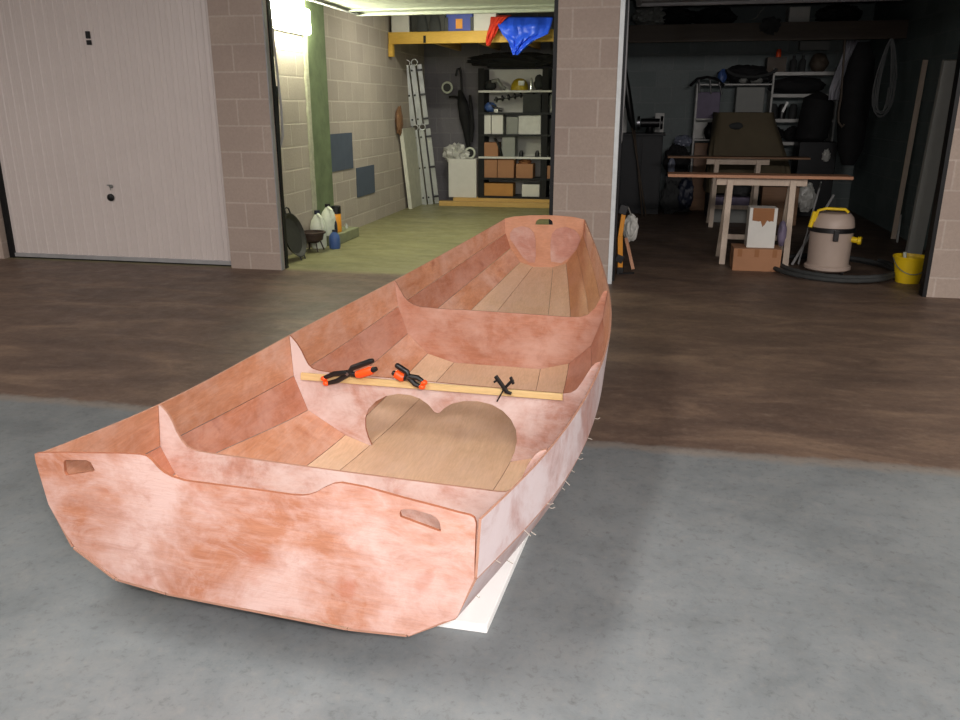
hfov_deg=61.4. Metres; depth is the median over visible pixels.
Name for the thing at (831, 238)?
vacuum cleaner
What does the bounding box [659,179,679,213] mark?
sack
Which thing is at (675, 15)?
bag
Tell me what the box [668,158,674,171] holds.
clear bottle
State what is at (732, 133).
machine
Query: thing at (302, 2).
trim
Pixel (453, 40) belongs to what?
shelf
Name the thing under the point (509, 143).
file box
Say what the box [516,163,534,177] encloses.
cardboard box
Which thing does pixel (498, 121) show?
storage box
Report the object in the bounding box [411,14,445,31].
crate
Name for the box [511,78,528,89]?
hard hat
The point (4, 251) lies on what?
wall
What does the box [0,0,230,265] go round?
door
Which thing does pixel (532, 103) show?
tool case
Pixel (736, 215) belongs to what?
crate
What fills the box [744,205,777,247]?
carton
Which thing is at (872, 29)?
shelf
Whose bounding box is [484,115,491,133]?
storage box
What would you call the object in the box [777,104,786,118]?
canister
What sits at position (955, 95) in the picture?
trim
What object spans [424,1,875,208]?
wall
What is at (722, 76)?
bag
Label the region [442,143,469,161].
plastic bag
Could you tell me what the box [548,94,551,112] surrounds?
canister
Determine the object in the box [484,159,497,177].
cardboard box
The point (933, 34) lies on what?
wall
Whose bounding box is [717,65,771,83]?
sports bag
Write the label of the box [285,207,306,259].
round pan
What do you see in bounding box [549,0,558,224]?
trim
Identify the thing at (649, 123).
grinder
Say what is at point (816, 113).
backpack
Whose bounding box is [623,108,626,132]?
plate
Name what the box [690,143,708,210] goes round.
base cabinet
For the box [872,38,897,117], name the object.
rope
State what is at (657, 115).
plate
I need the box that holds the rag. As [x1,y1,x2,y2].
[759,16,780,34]
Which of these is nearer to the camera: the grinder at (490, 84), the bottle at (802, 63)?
the bottle at (802, 63)
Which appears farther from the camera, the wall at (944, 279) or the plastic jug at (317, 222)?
the plastic jug at (317, 222)
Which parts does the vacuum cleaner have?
handle, handle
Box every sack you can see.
[631,6,665,24]
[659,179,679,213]
[678,178,693,209]
[809,53,828,71]
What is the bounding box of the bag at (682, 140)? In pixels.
[674,135,691,146]
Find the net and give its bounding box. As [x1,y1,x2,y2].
[395,105,402,135]
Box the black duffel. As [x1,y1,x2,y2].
[767,76,825,93]
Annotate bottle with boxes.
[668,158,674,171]
[789,55,796,71]
[798,55,805,71]
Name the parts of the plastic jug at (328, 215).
handle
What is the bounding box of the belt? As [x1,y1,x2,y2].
[837,40,845,127]
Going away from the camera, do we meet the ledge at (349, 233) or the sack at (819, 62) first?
the ledge at (349, 233)
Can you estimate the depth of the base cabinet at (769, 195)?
10.41 m
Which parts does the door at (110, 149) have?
frame post, handle, rail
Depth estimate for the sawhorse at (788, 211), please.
7.80 m
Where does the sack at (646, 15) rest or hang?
on the shelf at (872, 29)
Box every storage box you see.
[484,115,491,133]
[492,115,505,133]
[522,183,539,196]
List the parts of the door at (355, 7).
lift arm, rail, panel, edge rail, edge rail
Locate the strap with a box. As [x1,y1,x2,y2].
[494,137,502,155]
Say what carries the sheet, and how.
hanging from the shelf at (872, 29)
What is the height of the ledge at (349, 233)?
0.110 m
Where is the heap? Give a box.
[663,144,690,171]
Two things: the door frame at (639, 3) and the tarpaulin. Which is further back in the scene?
the tarpaulin
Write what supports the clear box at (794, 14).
on the shelf at (872, 29)
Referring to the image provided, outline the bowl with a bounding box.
[304,230,325,242]
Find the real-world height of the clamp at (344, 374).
0.143 m
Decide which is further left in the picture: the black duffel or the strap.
the strap
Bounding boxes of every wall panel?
[330,133,353,171]
[356,165,374,197]
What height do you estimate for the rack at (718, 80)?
0.269 m
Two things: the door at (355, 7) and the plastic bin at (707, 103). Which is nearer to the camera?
the door at (355, 7)
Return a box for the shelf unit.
[689,68,837,171]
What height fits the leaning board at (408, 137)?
1.168 m
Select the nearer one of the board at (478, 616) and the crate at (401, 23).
the board at (478, 616)
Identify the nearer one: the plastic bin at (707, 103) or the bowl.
the bowl
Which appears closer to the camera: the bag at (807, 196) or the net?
the bag at (807, 196)
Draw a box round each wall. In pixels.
[0,203,9,258]
[274,0,426,255]
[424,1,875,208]
[552,0,620,279]
[848,0,959,249]
[926,98,959,297]
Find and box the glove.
[822,149,830,161]
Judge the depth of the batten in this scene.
3.36 m
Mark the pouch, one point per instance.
(782, 230)
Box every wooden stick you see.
[631,127,646,215]
[634,130,642,215]
[896,215,901,242]
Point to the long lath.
(924, 62)
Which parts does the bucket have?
handle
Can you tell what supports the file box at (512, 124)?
on the shelf rack at (529, 144)
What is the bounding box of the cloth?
[486,15,511,45]
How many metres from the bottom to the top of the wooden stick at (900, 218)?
0.292 m
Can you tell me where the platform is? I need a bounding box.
[453,197,548,202]
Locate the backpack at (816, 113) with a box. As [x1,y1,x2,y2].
[795,91,833,141]
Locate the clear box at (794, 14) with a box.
[786,6,810,21]
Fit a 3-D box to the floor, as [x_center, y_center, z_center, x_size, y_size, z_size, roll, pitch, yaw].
[-0.559,0.031,4.943,15.000,0.100,19.000,4,18,11]
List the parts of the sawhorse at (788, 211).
leg, leg, leg, leg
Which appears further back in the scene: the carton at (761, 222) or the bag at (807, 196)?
the bag at (807, 196)
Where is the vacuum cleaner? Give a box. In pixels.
[804,207,861,274]
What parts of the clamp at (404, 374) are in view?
handle, handle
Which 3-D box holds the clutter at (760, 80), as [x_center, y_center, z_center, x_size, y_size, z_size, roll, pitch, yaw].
[3.924,-3.965,11.465,0.176,0.084,0.106,4,18,11]
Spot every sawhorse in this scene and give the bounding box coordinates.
[706,159,769,226]
[715,178,807,265]
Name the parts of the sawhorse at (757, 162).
leg, leg, leg, leg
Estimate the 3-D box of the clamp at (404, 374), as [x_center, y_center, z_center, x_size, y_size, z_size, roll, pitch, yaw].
[-0.294,0.067,3.365,0.158,0.106,0.040,6,18,19]
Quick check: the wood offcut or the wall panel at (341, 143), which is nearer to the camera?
the wood offcut
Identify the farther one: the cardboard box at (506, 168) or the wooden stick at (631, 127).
the cardboard box at (506, 168)
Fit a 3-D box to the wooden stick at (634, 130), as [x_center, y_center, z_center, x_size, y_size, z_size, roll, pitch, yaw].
[2.207,-2.648,11.286,0.022,1.237,0.282,-12,21,-33]
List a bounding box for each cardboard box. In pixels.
[484,142,500,156]
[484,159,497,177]
[484,182,515,195]
[498,159,516,177]
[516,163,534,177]
[547,165,549,178]
[729,243,781,271]
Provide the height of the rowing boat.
0.759 m
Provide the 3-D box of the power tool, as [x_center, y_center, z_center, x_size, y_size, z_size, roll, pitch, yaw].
[0.211,-3.840,12.280,0.300,0.147,0.155,4,18,11]
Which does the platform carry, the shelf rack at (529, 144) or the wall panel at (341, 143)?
the shelf rack at (529, 144)
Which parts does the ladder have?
rail, rail, rail, rail, rail, rail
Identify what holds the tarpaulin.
on the shelf at (453, 40)
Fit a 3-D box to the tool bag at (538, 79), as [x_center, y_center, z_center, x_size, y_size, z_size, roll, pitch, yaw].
[0.886,-4.149,12.076,0.160,0.217,0.146,4,18,11]
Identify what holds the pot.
on the crate at (771, 63)
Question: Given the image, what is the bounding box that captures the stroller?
[441,67,475,157]
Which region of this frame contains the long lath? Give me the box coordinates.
[890,60,927,238]
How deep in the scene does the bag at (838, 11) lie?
10.01 m
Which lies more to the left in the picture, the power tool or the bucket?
the power tool
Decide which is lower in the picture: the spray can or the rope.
the spray can
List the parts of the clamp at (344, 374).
handle, handle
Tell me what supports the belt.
hanging from the shelf at (872, 29)
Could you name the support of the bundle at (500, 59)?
on the shelf rack at (529, 144)
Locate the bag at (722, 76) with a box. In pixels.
[718,69,726,82]
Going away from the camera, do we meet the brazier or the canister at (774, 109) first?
the brazier
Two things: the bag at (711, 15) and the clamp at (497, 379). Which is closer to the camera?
the clamp at (497, 379)
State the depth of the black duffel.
11.35 m
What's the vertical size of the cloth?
0.421 m
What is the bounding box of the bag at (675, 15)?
[662,6,695,24]
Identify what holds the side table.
on the floor
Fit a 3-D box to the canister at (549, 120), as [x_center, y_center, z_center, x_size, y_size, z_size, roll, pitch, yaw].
[1.089,-3.529,12.184,0.124,0.251,0.122,4,18,11]
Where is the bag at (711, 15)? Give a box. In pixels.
[694,7,737,23]
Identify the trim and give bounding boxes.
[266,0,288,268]
[300,0,316,216]
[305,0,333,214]
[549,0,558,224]
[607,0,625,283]
[918,44,959,296]
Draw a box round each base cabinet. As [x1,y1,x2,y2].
[618,132,665,213]
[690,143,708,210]
[759,186,799,225]
[791,141,836,216]
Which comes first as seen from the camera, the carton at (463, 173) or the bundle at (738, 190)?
the bundle at (738, 190)
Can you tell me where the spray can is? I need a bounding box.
[331,205,341,231]
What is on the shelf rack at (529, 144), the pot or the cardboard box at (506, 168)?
the cardboard box at (506, 168)
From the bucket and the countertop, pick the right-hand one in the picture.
the bucket
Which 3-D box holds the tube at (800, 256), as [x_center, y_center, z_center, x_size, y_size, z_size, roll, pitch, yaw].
[3.269,-1.370,8.013,0.017,0.723,0.849,10,20,29]
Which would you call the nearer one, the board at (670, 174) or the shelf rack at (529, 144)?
the board at (670, 174)
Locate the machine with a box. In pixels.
[703,112,790,216]
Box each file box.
[502,136,517,156]
[506,117,518,133]
[518,115,541,133]
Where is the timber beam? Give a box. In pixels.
[439,200,548,207]
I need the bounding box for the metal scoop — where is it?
[781,102,788,111]
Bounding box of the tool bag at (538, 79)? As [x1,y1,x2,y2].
[534,74,541,89]
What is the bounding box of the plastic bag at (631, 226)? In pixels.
[623,207,638,241]
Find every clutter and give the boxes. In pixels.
[739,78,747,82]
[751,78,762,82]
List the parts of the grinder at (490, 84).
handle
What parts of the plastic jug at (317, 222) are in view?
handle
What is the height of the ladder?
2.152 m
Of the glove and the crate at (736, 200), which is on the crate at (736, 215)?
the crate at (736, 200)
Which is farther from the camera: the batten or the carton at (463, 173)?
the carton at (463, 173)
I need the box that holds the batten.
[301,372,562,399]
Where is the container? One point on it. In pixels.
(334, 238)
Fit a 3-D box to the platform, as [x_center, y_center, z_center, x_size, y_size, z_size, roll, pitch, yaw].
[0.800,-2.498,12.701,2.360,0.115,0.630,4,18,11]
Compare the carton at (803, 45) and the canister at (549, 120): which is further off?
the canister at (549, 120)
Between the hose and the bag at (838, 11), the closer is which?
the hose
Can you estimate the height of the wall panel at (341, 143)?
0.420 m
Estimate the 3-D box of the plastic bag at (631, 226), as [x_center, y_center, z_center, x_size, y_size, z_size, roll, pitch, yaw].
[1.394,-1.250,7.484,0.144,0.370,0.449,4,18,11]
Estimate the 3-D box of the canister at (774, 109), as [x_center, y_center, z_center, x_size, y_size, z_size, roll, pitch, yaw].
[4.201,-3.566,11.595,0.120,0.210,0.118,4,18,11]
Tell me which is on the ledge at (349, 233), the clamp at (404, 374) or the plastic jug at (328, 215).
the plastic jug at (328, 215)
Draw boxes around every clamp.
[321,358,377,385]
[391,363,427,389]
[493,375,514,401]
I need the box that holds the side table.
[665,174,691,211]
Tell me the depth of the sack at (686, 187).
11.40 m
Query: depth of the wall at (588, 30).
6.62 m
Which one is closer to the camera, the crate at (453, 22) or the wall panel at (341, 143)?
the wall panel at (341, 143)
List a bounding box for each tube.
[625,71,634,130]
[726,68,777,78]
[791,194,834,264]
[798,181,821,264]
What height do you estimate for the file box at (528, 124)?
0.272 m
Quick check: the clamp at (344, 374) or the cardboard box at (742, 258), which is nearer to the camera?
the clamp at (344, 374)
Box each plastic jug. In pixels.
[310,210,326,248]
[321,204,335,235]
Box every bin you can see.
[696,92,720,117]
[733,87,764,112]
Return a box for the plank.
[905,59,956,253]
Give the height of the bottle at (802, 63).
0.220 m
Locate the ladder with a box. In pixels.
[406,59,438,204]
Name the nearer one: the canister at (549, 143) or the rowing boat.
the rowing boat
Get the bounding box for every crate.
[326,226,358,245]
[391,15,410,31]
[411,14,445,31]
[445,14,473,30]
[474,13,499,30]
[713,209,746,222]
[715,195,749,205]
[765,57,786,71]
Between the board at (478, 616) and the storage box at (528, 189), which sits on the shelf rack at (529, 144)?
the storage box at (528, 189)
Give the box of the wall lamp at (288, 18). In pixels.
[270,0,310,35]
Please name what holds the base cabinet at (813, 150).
on the floor
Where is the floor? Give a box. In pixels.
[0,200,959,719]
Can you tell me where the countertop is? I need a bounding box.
[623,132,665,135]
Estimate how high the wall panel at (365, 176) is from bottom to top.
0.360 m
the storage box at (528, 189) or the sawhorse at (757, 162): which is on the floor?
the sawhorse at (757, 162)
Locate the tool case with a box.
[523,94,541,112]
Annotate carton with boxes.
[448,158,477,197]
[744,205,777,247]
[798,41,829,50]
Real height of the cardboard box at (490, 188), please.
0.190 m
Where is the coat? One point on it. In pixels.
(858, 81)
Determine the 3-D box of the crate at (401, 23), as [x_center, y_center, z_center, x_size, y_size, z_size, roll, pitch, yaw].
[-1.034,-4.599,11.059,0.244,0.252,0.400,4,18,11]
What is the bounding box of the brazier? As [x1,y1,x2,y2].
[304,230,325,251]
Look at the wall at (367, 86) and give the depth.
9.95 m
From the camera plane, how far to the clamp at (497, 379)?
3.26 m
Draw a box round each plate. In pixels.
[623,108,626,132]
[654,113,664,131]
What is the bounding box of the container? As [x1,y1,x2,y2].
[329,230,339,248]
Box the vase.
[703,122,711,138]
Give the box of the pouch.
[777,220,786,245]
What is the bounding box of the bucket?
[893,253,924,283]
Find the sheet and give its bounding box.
[828,40,859,99]
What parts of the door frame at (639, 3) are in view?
lift arm, rail, edge rail, panel, edge rail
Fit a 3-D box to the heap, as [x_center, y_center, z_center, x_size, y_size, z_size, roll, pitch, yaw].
[2.878,-2.935,11.834,0.400,0.443,0.328,4,18,11]
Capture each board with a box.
[400,128,421,208]
[438,533,529,632]
[668,155,810,159]
[668,172,853,179]
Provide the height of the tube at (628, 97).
0.856 m
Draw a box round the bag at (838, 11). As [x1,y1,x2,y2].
[815,3,862,20]
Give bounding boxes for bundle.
[466,52,552,67]
[732,185,750,196]
[777,126,784,138]
[784,126,798,140]
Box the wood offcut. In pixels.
[624,237,634,269]
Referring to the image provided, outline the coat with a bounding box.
[837,41,874,164]
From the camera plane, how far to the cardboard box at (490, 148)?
12.38 m
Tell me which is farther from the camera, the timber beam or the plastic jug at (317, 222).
the timber beam
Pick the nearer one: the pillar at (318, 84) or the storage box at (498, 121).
the pillar at (318, 84)
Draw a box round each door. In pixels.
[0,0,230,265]
[270,0,553,176]
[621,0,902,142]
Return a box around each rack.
[478,68,552,198]
[689,76,724,94]
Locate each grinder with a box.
[484,78,505,89]
[637,116,662,132]
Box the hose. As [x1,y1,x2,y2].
[773,253,894,282]
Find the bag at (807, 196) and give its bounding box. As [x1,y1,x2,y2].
[798,182,815,211]
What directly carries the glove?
hanging from the base cabinet at (813, 150)
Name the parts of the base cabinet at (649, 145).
cabinet door, cabinet door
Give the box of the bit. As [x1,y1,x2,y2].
[494,92,540,102]
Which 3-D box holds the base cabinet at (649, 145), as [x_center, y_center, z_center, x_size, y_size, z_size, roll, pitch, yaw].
[2.342,-2.721,11.742,0.605,1.111,0.750,4,18,11]
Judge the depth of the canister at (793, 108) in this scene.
11.50 m
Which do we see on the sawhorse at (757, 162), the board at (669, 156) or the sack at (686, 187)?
the board at (669, 156)
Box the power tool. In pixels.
[484,102,502,111]
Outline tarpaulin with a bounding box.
[498,17,552,54]
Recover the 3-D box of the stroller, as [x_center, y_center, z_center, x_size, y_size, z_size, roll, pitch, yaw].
[-0.275,-3.859,12.645,0.587,1.371,0.306,10,20,30]
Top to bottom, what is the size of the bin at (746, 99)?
0.430 m
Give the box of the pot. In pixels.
[776,49,780,56]
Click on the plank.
(930, 164)
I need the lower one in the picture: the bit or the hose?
the hose
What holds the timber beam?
on the floor
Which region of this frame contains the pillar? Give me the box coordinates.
[207,0,284,269]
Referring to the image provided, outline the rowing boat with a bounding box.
[34,215,611,636]
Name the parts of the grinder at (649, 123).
motor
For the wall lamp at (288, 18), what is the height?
0.250 m
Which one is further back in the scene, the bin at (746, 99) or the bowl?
the bin at (746, 99)
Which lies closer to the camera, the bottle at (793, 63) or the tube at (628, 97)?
the tube at (628, 97)
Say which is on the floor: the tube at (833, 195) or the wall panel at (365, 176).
the tube at (833, 195)
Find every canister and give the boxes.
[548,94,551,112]
[548,117,550,133]
[548,140,550,156]
[771,104,777,118]
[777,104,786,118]
[788,104,797,118]
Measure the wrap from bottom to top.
0.120 m
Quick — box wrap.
[518,159,531,163]

